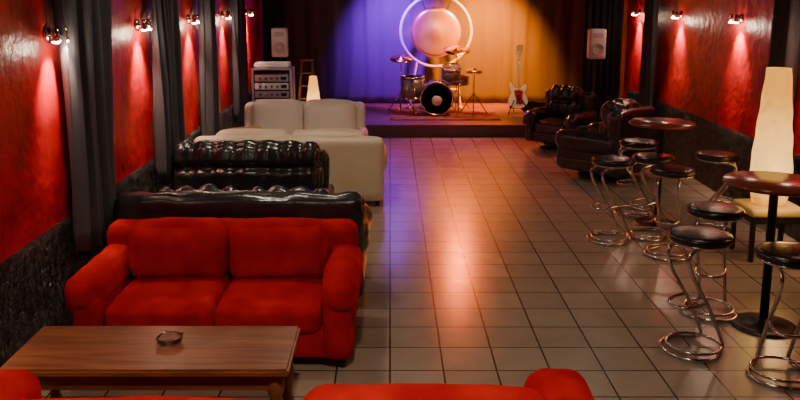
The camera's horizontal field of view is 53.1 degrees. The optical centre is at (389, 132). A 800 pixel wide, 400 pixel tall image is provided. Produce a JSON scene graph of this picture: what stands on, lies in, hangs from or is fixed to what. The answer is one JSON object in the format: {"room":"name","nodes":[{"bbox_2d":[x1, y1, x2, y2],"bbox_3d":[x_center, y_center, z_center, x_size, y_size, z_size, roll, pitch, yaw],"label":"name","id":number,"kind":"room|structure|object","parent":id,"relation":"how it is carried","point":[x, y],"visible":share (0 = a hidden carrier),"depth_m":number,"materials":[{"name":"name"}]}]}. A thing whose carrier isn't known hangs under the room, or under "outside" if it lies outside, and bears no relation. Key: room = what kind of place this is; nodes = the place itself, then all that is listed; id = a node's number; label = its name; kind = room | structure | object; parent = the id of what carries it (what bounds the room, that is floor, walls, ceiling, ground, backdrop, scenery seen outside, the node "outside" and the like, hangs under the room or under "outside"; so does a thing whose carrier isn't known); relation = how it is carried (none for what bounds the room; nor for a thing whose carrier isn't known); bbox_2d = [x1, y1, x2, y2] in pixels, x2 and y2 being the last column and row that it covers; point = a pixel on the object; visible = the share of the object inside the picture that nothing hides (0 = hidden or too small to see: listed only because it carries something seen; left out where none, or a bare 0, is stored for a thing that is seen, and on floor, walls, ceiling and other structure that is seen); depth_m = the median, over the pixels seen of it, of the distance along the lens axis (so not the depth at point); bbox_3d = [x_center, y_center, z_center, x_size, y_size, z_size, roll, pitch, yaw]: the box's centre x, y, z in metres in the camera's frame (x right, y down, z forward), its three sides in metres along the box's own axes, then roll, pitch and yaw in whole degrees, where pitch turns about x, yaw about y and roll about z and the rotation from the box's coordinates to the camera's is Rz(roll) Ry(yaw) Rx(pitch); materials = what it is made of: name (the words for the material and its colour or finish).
{"room":"entertainment venue","nodes":[
{"label":"entertainment venue","id":0,"kind":"room"},
{"bbox_2d":[0,0,263,262],"bbox_3d":[-2.320,-0.609,7.404,0.200,3.300,17.200,0,10,0],"label":"wall","id":1,"kind":"structure","parent":0,"point":[36,188],"depth_m":5.29,"materials":[{"name":"red paint"}]},
{"bbox_2d":[43,27,69,43],"bbox_3d":[-2.159,-0.631,5.168,0.122,0.100,0.204,0,10,0],"label":"sconce","id":2,"kind":"object","parent":1,"relation":"attached to","point":[49,35],"visible":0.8,"depth_m":5.12,"materials":[{"name":"silver metal"}]},
{"bbox_2d":[0,91,251,366],"bbox_3d":[-2.198,0.877,6.136,0.045,0.800,14.200,0,10,0],"label":"dado","id":3,"kind":"object","parent":1,"relation":"attached to","point":[34,279],"visible":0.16,"depth_m":5.10,"materials":[{"name":"black"}]},
{"bbox_2d":[134,19,152,30],"bbox_3d":[-2.159,-0.944,6.991,0.122,0.100,0.204,0,10,0],"label":"sconce","id":4,"kind":"object","parent":1,"relation":"attached to","point":[145,24],"visible":1,"depth_m":6.96,"materials":[{"name":"silver metal"}]},
{"bbox_2d":[186,14,199,23],"bbox_3d":[-2.159,-1.248,8.765,0.122,0.100,0.204,0,10,0],"label":"sconce","id":5,"kind":"object","parent":1,"relation":"attached to","point":[195,19],"visible":1,"depth_m":8.73,"materials":[{"name":"silver metal"}]},
{"bbox_2d":[221,11,231,18],"bbox_3d":[-2.159,-1.552,10.539,0.122,0.100,0.204,0,10,0],"label":"sconce","id":6,"kind":"object","parent":1,"relation":"attached to","point":[227,15],"visible":1,"depth_m":10.50,"materials":[{"name":"silver metal"}]},
{"bbox_2d":[246,9,253,15],"bbox_3d":[-2.159,-1.847,12.264,0.122,0.100,0.204,0,10,0],"label":"sconce","id":7,"kind":"object","parent":1,"relation":"attached to","point":[250,13],"visible":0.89,"depth_m":12.19,"materials":[{"name":"silver metal"}]},
{"bbox_2d":[52,0,219,255],"bbox_3d":[-2.102,-0.876,7.279,0.182,2.732,4.355,0,10,0],"label":"curtain","id":8,"kind":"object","parent":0,"point":[86,58],"depth_m":5.79,"materials":[{"name":"grey fabric"}]},
{"bbox_2d":[231,0,248,122],"bbox_3d":[-2.103,-1.526,11.073,0.156,2.732,0.656,0,10,0],"label":"curtain","id":9,"kind":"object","parent":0,"point":[238,10],"depth_m":11.00,"materials":[{"name":"grey fabric"}]},
{"bbox_2d":[262,0,285,60],"bbox_3d":[-1.972,-1.787,13.638,0.396,3.082,0.108,0,10,0],"label":"curtain","id":10,"kind":"object","parent":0,"point":[273,11],"depth_m":13.61,"materials":[{"name":"black fabric"}]},
{"bbox_2d":[307,76,319,100],"bbox_3d":[-1.280,-0.563,13.379,0.272,0.780,0.271,0,10,0],"label":"table lamp","id":11,"kind":"object","parent":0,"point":[313,90],"visible":0.44,"depth_m":13.27,"materials":[{"name":"beige"}]},
{"bbox_2d":[40,111,799,399],"bbox_3d":[0.840,1.067,7.691,6.520,0.100,17.600,0,10,0],"label":"floor","id":12,"kind":"structure","parent":0,"point":[482,267],"depth_m":6.32,"materials":[{"name":"tile"}]},
{"bbox_2d":[0,326,299,399],"bbox_3d":[-1.245,1.365,4.322,1.470,0.450,0.560,0,10,0],"label":"coffee table","id":13,"kind":"object","parent":12,"relation":"on","point":[59,357],"visible":0.8,"depth_m":4.17,"materials":[{"name":"brown wood"}]},
{"bbox_2d":[155,330,182,347],"bbox_3d":[-1.190,1.113,4.320,0.140,0.046,0.140,0,10,0],"label":"glass ashtray","id":14,"kind":"object","parent":13,"relation":"on","point":[167,339],"visible":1,"depth_m":4.33,"materials":[{"name":"clear glass"}]},
{"bbox_2d":[64,217,362,367],"bbox_3d":[-1.099,1.012,5.307,1.833,0.814,0.932,0,10,0],"label":"velvet sofa","id":15,"kind":"object","parent":12,"relation":"on","point":[304,273],"visible":0.96,"depth_m":5.26,"materials":[{"name":"red fabric"}]},
{"bbox_2d":[104,274,229,325],"bbox_3d":[-1.440,1.111,5.262,0.684,0.248,0.718,0,10,0],"label":"seat cushion","id":16,"kind":"object","parent":15,"relation":"on","point":[136,299],"depth_m":5.03,"materials":[{"name":"red fabric"}]},
{"bbox_2d":[128,217,229,278],"bbox_3d":[-1.442,0.797,5.472,0.682,0.448,0.350,0,10,0],"label":"cushion","id":17,"kind":"object","parent":15,"relation":"on","point":[158,247],"depth_m":5.34,"materials":[{"name":"red fabric"}]},
{"bbox_2d":[213,276,323,334],"bbox_3d":[-0.761,1.110,5.260,0.683,0.245,0.711,0,10,0],"label":"seat cushion","id":18,"kind":"object","parent":15,"relation":"on","point":[238,300],"depth_m":4.99,"materials":[{"name":"red fabric"}]},
{"bbox_2d":[229,217,328,278],"bbox_3d":[-0.759,0.798,5.470,0.680,0.440,0.347,0,10,0],"label":"cushion","id":19,"kind":"object","parent":15,"relation":"on","point":[275,247],"depth_m":5.33,"materials":[{"name":"red fabric"}]},
{"bbox_2d":[111,185,370,299],"bbox_3d":[-1.121,0.805,6.309,1.938,0.882,0.872,0,10,0],"label":"leather sofa","id":20,"kind":"object","parent":12,"relation":"on","point":[301,201],"visible":0.38,"depth_m":5.86,"materials":[{"name":"black leather"}]},
{"bbox_2d":[160,186,236,191],"bbox_3d":[-1.472,0.696,6.145,0.722,0.584,0.392,0,10,0],"label":"cushion","id":21,"kind":"object","parent":20,"relation":"on","point":[183,188],"depth_m":6.07,"materials":[{"name":"black leather"}]},
{"bbox_2d":[250,185,329,191],"bbox_3d":[-0.764,0.690,6.144,0.711,0.595,0.387,0,10,0],"label":"cushion","id":22,"kind":"object","parent":20,"relation":"on","point":[298,188],"depth_m":6.06,"materials":[{"name":"black leather"}]},
{"bbox_2d":[168,139,332,191],"bbox_3d":[-1.345,0.567,7.417,1.605,0.979,0.899,0,10,0],"label":"leather loveseat","id":23,"kind":"object","parent":12,"relation":"on","point":[243,165],"visible":0.43,"depth_m":7.40,"materials":[{"name":"black leather"}]},
{"bbox_2d":[251,61,294,101],"bbox_3d":[-1.860,-0.504,12.815,0.635,1.264,0.422,0,10,0],"label":"equipment rack","id":24,"kind":"object","parent":12,"relation":"on","point":[269,79],"visible":0.39,"depth_m":12.58,"materials":[{"name":"grey metal"}]},
{"bbox_2d":[194,126,387,205],"bbox_3d":[-1.107,0.333,9.177,2.170,0.845,0.889,0,10,0],"label":"leather sofa","id":25,"kind":"object","parent":12,"relation":"on","point":[358,161],"visible":0.38,"depth_m":8.75,"materials":[{"name":"beige leather"}]},
{"bbox_2d":[229,126,261,128],"bbox_3d":[-1.660,0.097,9.148,0.437,0.370,0.315,0,10,0],"label":"cushion","id":26,"kind":"object","parent":25,"relation":"on","point":[247,127],"depth_m":9.06,"materials":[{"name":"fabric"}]},
{"bbox_2d":[215,128,288,135],"bbox_3d":[-1.535,0.172,8.968,0.850,0.455,0.348,0,10,0],"label":"cushion","id":27,"kind":"object","parent":25,"relation":"on","point":[231,131],"depth_m":8.85,"materials":[{"name":"beige leather"}]},
{"bbox_2d":[293,129,365,135],"bbox_3d":[-0.685,0.174,8.968,0.853,0.453,0.352,0,10,0],"label":"cushion","id":28,"kind":"object","parent":25,"relation":"on","point":[302,132],"depth_m":8.85,"materials":[{"name":"beige leather"}]},
{"bbox_2d":[0,367,595,399],"bbox_3d":[-0.502,1.329,3.273,2.839,0.876,1.025,0,10,0],"label":"velvet sofa","id":29,"kind":"object","parent":12,"relation":"on","point":[543,383],"visible":1,"depth_m":2.98,"materials":[{"name":"red fabric"}]},
{"bbox_2d":[34,398,224,399],"bbox_3d":[-0.979,1.218,3.010,1.267,0.466,0.356,0,10,0],"label":"cushion","id":30,"kind":"object","parent":29,"relation":"on","point":[45,398],"depth_m":2.98,"materials":[{"name":"red fabric"}]},
{"bbox_2d":[305,384,548,399],"bbox_3d":[0.133,1.166,3.001,0.963,0.464,0.346,0,10,0],"label":"cushion","id":31,"kind":"object","parent":29,"relation":"on","point":[339,391],"depth_m":2.93,"materials":[{"name":"red fabric"}]},
{"bbox_2d":[244,99,368,135],"bbox_3d":[-1.129,0.066,10.348,1.697,0.976,0.944,0,10,0],"label":"leather sofa","id":32,"kind":"object","parent":12,"relation":"on","point":[289,115],"visible":0.24,"depth_m":10.37,"materials":[{"name":"white leather"}]},
{"bbox_2d":[251,99,303,134],"bbox_3d":[-1.473,-0.167,10.514,0.690,0.560,0.350,0,10,0],"label":"cushion","id":33,"kind":"object","parent":32,"relation":"on","point":[287,115],"depth_m":10.36,"materials":[{"name":"white leather"}]},
{"bbox_2d":[304,99,355,128],"bbox_3d":[-0.786,-0.169,10.511,0.688,0.567,0.357,0,10,0],"label":"cushion","id":34,"kind":"object","parent":32,"relation":"on","point":[318,113],"depth_m":10.36,"materials":[{"name":"white leather"}]},
{"bbox_2d":[363,102,524,136],"bbox_3d":[0.125,-0.284,14.674,4.680,0.204,2.957,0,10,0],"label":"stage","id":35,"kind":"object","parent":12,"relation":"on","point":[378,122],"visible":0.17,"depth_m":13.25,"materials":[{"name":"brown wood"}]},
{"bbox_2d":[271,27,287,60],"bbox_3d":[-1.827,-0.970,13.378,0.402,1.566,0.360,0,10,0],"label":"speaker","id":36,"kind":"object","parent":35,"relation":"on","point":[279,35],"visible":0.81,"depth_m":13.21},
{"bbox_2d":[298,59,313,100],"bbox_3d":[-1.440,-0.769,13.887,0.336,1.018,0.434,0,10,0],"label":"stool","id":37,"kind":"object","parent":35,"relation":"on","point":[300,98],"visible":0.56,"depth_m":13.78,"materials":[{"name":"brown wood"}]},
{"bbox_2d":[399,0,472,108],"bbox_3d":[0.860,-1.534,15.057,1.376,2.128,0.500,0,10,0],"label":"gong","id":38,"kind":"object","parent":35,"relation":"on","point":[433,29],"visible":0.91,"depth_m":14.97,"materials":[{"name":"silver metal"}]},
{"bbox_2d":[388,45,486,116],"bbox_3d":[0.857,-0.955,14.342,1.776,1.191,1.064,0,10,0],"label":"drum kit","id":39,"kind":"object","parent":35,"relation":"on","point":[436,97],"visible":1,"depth_m":14.09,"materials":[{"name":"black plastic"}]},
{"bbox_2d":[390,110,500,119],"bbox_3d":[0.950,-0.324,14.250,1.900,0.015,1.150,0,10,0],"label":"rug","id":40,"kind":"object","parent":35,"relation":"on","point":[394,114],"depth_m":14.11,"materials":[{"name":"red fabric"}]},
{"bbox_2d":[508,45,528,114],"bbox_3d":[2.292,-0.966,14.368,0.449,1.232,0.470,-1,10,-6],"label":"guitar","id":41,"kind":"object","parent":35,"relation":"on","point":[517,99],"visible":0.99,"depth_m":14.33,"materials":[{"name":"beige paint"}]},
{"bbox_2d":[523,84,597,148],"bbox_3d":[2.597,-0.246,12.177,0.920,0.963,0.895,8,12,37],"label":"leather armchair","id":42,"kind":"object","parent":12,"relation":"on","point":[566,106],"visible":0.87,"depth_m":12.09,"materials":[{"name":"black leather"}]},
{"bbox_2d":[534,117,566,134],"bbox_3d":[2.556,-0.110,12.148,0.522,0.244,0.680,8,12,37],"label":"seat cushion","id":43,"kind":"object","parent":42,"relation":"on","point":[542,125],"depth_m":11.95,"materials":[{"name":"black leather"}]},
{"bbox_2d":[549,84,583,117],"bbox_3d":[2.695,-0.468,12.271,0.523,0.557,0.376,8,12,37],"label":"cushion","id":44,"kind":"object","parent":42,"relation":"on","point":[565,100],"depth_m":12.13,"materials":[{"name":"black leather"}]},
{"bbox_2d":[587,29,606,121],"bbox_3d":[3.323,-0.792,12.952,0.402,1.772,0.360,0,10,0],"label":"speaker","id":45,"kind":"object","parent":12,"relation":"on","point":[596,38],"visible":0.79,"depth_m":12.77},
{"bbox_2d":[555,98,655,180],"bbox_3d":[2.753,0.053,10.262,1.015,1.020,0.961,-10,14,-44],"label":"leather armchair","id":46,"kind":"object","parent":12,"relation":"on","point":[576,149],"visible":0.79,"depth_m":9.93,"materials":[{"name":"black leather"}]},
{"bbox_2d":[598,98,639,133],"bbox_3d":[2.893,-0.123,10.091,0.372,0.615,0.606,10,14,44],"label":"cushion","id":47,"kind":"object","parent":46,"relation":"on","point":[623,105],"depth_m":9.92,"materials":[{"name":"black leather"}]},
{"bbox_2d":[586,155,635,245],"bbox_3d":[2.092,0.628,7.582,0.417,0.803,0.410,-4,10,-20],"label":"bar stool","id":48,"kind":"object","parent":12,"relation":"on","point":[610,162],"visible":1,"depth_m":7.50,"materials":[{"name":"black metal"}]},
{"bbox_2d":[614,138,657,218],"bbox_3d":[2.612,0.471,8.503,0.417,0.803,0.410,2,10,10],"label":"bar stool","id":49,"kind":"object","parent":12,"relation":"on","point":[627,143],"visible":0.77,"depth_m":8.40,"materials":[{"name":"black leather"}]},
{"bbox_2d":[626,152,675,241],"bbox_3d":[2.512,0.606,7.711,0.417,0.803,0.410,-3,10,-15],"label":"bar stool","id":50,"kind":"object","parent":12,"relation":"on","point":[648,159],"visible":0.88,"depth_m":7.62,"materials":[{"name":"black metal"}]},
{"bbox_2d":[629,117,695,229],"bbox_3d":[2.720,0.411,8.085,0.640,1.060,0.640,0,10,0],"label":"bar table","id":51,"kind":"object","parent":12,"relation":"on","point":[661,123],"visible":0.77,"depth_m":8.02,"materials":[{"name":"red laminate"}]},
{"bbox_2d":[643,164,695,261],"bbox_3d":[2.496,0.704,7.144,0.410,0.803,0.417,6,11,30],"label":"bar stool","id":52,"kind":"object","parent":12,"relation":"on","point":[666,171],"visible":0.92,"depth_m":7.04,"materials":[{"name":"black leather"}]},
{"bbox_2d":[658,225,733,362],"bbox_3d":[1.992,1.034,5.216,0.417,0.803,0.410,-5,11,-25],"label":"bar stool","id":53,"kind":"object","parent":12,"relation":"on","point":[700,238],"visible":1,"depth_m":5.14,"materials":[{"name":"black leather"}]},
{"bbox_2d":[679,201,745,322],"bbox_3d":[2.346,0.928,5.833,0.410,0.803,0.417,6,11,30],"label":"bar stool","id":54,"kind":"object","parent":12,"relation":"on","point":[713,211],"visible":0.87,"depth_m":5.74,"materials":[{"name":"black leather"}]},
{"bbox_2d":[693,150,739,232],"bbox_3d":[3.178,0.590,7.809,0.417,0.803,0.410,4,10,20],"label":"bar stool","id":55,"kind":"object","parent":12,"relation":"on","point":[710,156],"visible":0.58,"depth_m":7.69,"materials":[{"name":"black leather"}]},
{"bbox_2d":[722,171,799,338],"bbox_3d":[2.640,0.846,5.573,0.670,1.050,0.670,0,10,0],"label":"bar table","id":56,"kind":"object","parent":12,"relation":"on","point":[773,184],"visible":0.89,"depth_m":5.55,"materials":[{"name":"red laminate"}]},
{"bbox_2d":[729,199,799,261],"bbox_3d":[3.380,0.861,7.168,0.490,0.482,0.430,0,10,0],"label":"side table","id":57,"kind":"object","parent":12,"relation":"on","point":[755,214],"visible":0.66,"depth_m":6.97,"materials":[{"name":"beige wood"}]},
{"bbox_2d":[750,67,792,206],"bbox_3d":[3.369,0.029,7.029,0.352,1.200,0.352,0,10,0],"label":"table lamp","id":58,"kind":"object","parent":57,"relation":"on","point":[772,149],"visible":0.85,"depth_m":6.90,"materials":[{"name":"beige fabric"}]},
{"bbox_2d":[745,242,799,390],"bbox_3d":[2.398,1.097,4.846,0.410,0.803,0.417,2,10,10],"label":"bar stool","id":59,"kind":"object","parent":12,"relation":"on","point":[785,255],"visible":1,"depth_m":4.78,"materials":[{"name":"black metal"}]},
{"bbox_2d":[285,0,585,102],"bbox_3d":[0.842,-2.123,15.613,6.023,3.087,0.072,0,10,0],"label":"curtain","id":60,"kind":"object","parent":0,"point":[351,44],"depth_m":15.68,"materials":[{"name":"fabric"}]},
{"bbox_2d":[360,101,544,110],"bbox_3d":[0.840,-2.078,15.979,6.520,3.300,0.200,0,10,0],"label":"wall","id":61,"kind":"structure","parent":0,"point":[531,105],"depth_m":16.14,"materials":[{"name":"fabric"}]},
{"bbox_2d":[638,0,658,106],"bbox_3d":[3.790,-1.610,11.567,0.180,2.732,0.455,0,10,0],"label":"curtain","id":62,"kind":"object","parent":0,"point":[649,38],"depth_m":11.56,"materials":[{"name":"grey fabric"}]},
{"bbox_2d":[619,0,799,155],"bbox_3d":[4.000,-0.609,7.404,0.200,3.300,17.200,0,10,0],"label":"wall","id":63,"kind":"structure","parent":0,"point":[712,68],"depth_m":9.77,"materials":[{"name":"red paint"}]},
{"bbox_2d":[631,9,640,15],"bbox_3d":[3.839,-1.881,12.461,0.122,0.100,0.204,0,10,0],"label":"sconce","id":64,"kind":"object","parent":63,"relation":"attached to","point":[635,12],"visible":1,"depth_m":12.43,"materials":[{"name":"silver metal"}]},
{"bbox_2d":[671,11,682,18],"bbox_3d":[3.839,-1.577,10.687,0.122,0.100,0.204,0,10,0],"label":"sconce","id":65,"kind":"object","parent":63,"relation":"attached to","point":[677,14],"visible":1,"depth_m":10.66,"materials":[{"name":"silver metal"}]},
{"bbox_2d":[627,89,799,241],"bbox_3d":[3.877,0.877,6.136,0.047,0.800,14.200,0,10,0],"label":"wall","id":66,"kind":"structure","parent":63,"relation":"attached to","point":[683,145],"depth_m":9.72,"materials":[{"name":"black"}]},
{"bbox_2d":[728,14,743,23],"bbox_3d":[3.839,-1.265,8.864,0.122,0.100,0.204,0,10,0],"label":"sconce","id":67,"kind":"object","parent":63,"relation":"attached to","point":[738,18],"visible":1,"depth_m":8.83,"materials":[{"name":"silver metal"}]},
{"bbox_2d":[768,0,799,104],"bbox_3d":[3.786,-0.943,7.673,0.183,2.732,0.456,0,10,0],"label":"curtain","id":68,"kind":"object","parent":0,"point":[785,32],"depth_m":7.57,"materials":[{"name":"grey fabric"}]},
{"bbox_3d":[0.840,-2.284,7.116,6.520,0.100,17.600,0,10,0],"label":"ceiling","id":69,"kind":"structure","parent":0,"visible":0},
{"bbox_2d":[582,0,623,121],"bbox_3d":[3.538,-1.616,13.258,0.636,3.292,0.122,0,10,0],"label":"curtain","id":70,"kind":"object","parent":69,"relation":"hanging from","point":[599,14],"visible":0.62,"depth_m":13.30,"materials":[{"name":"black fabric"}]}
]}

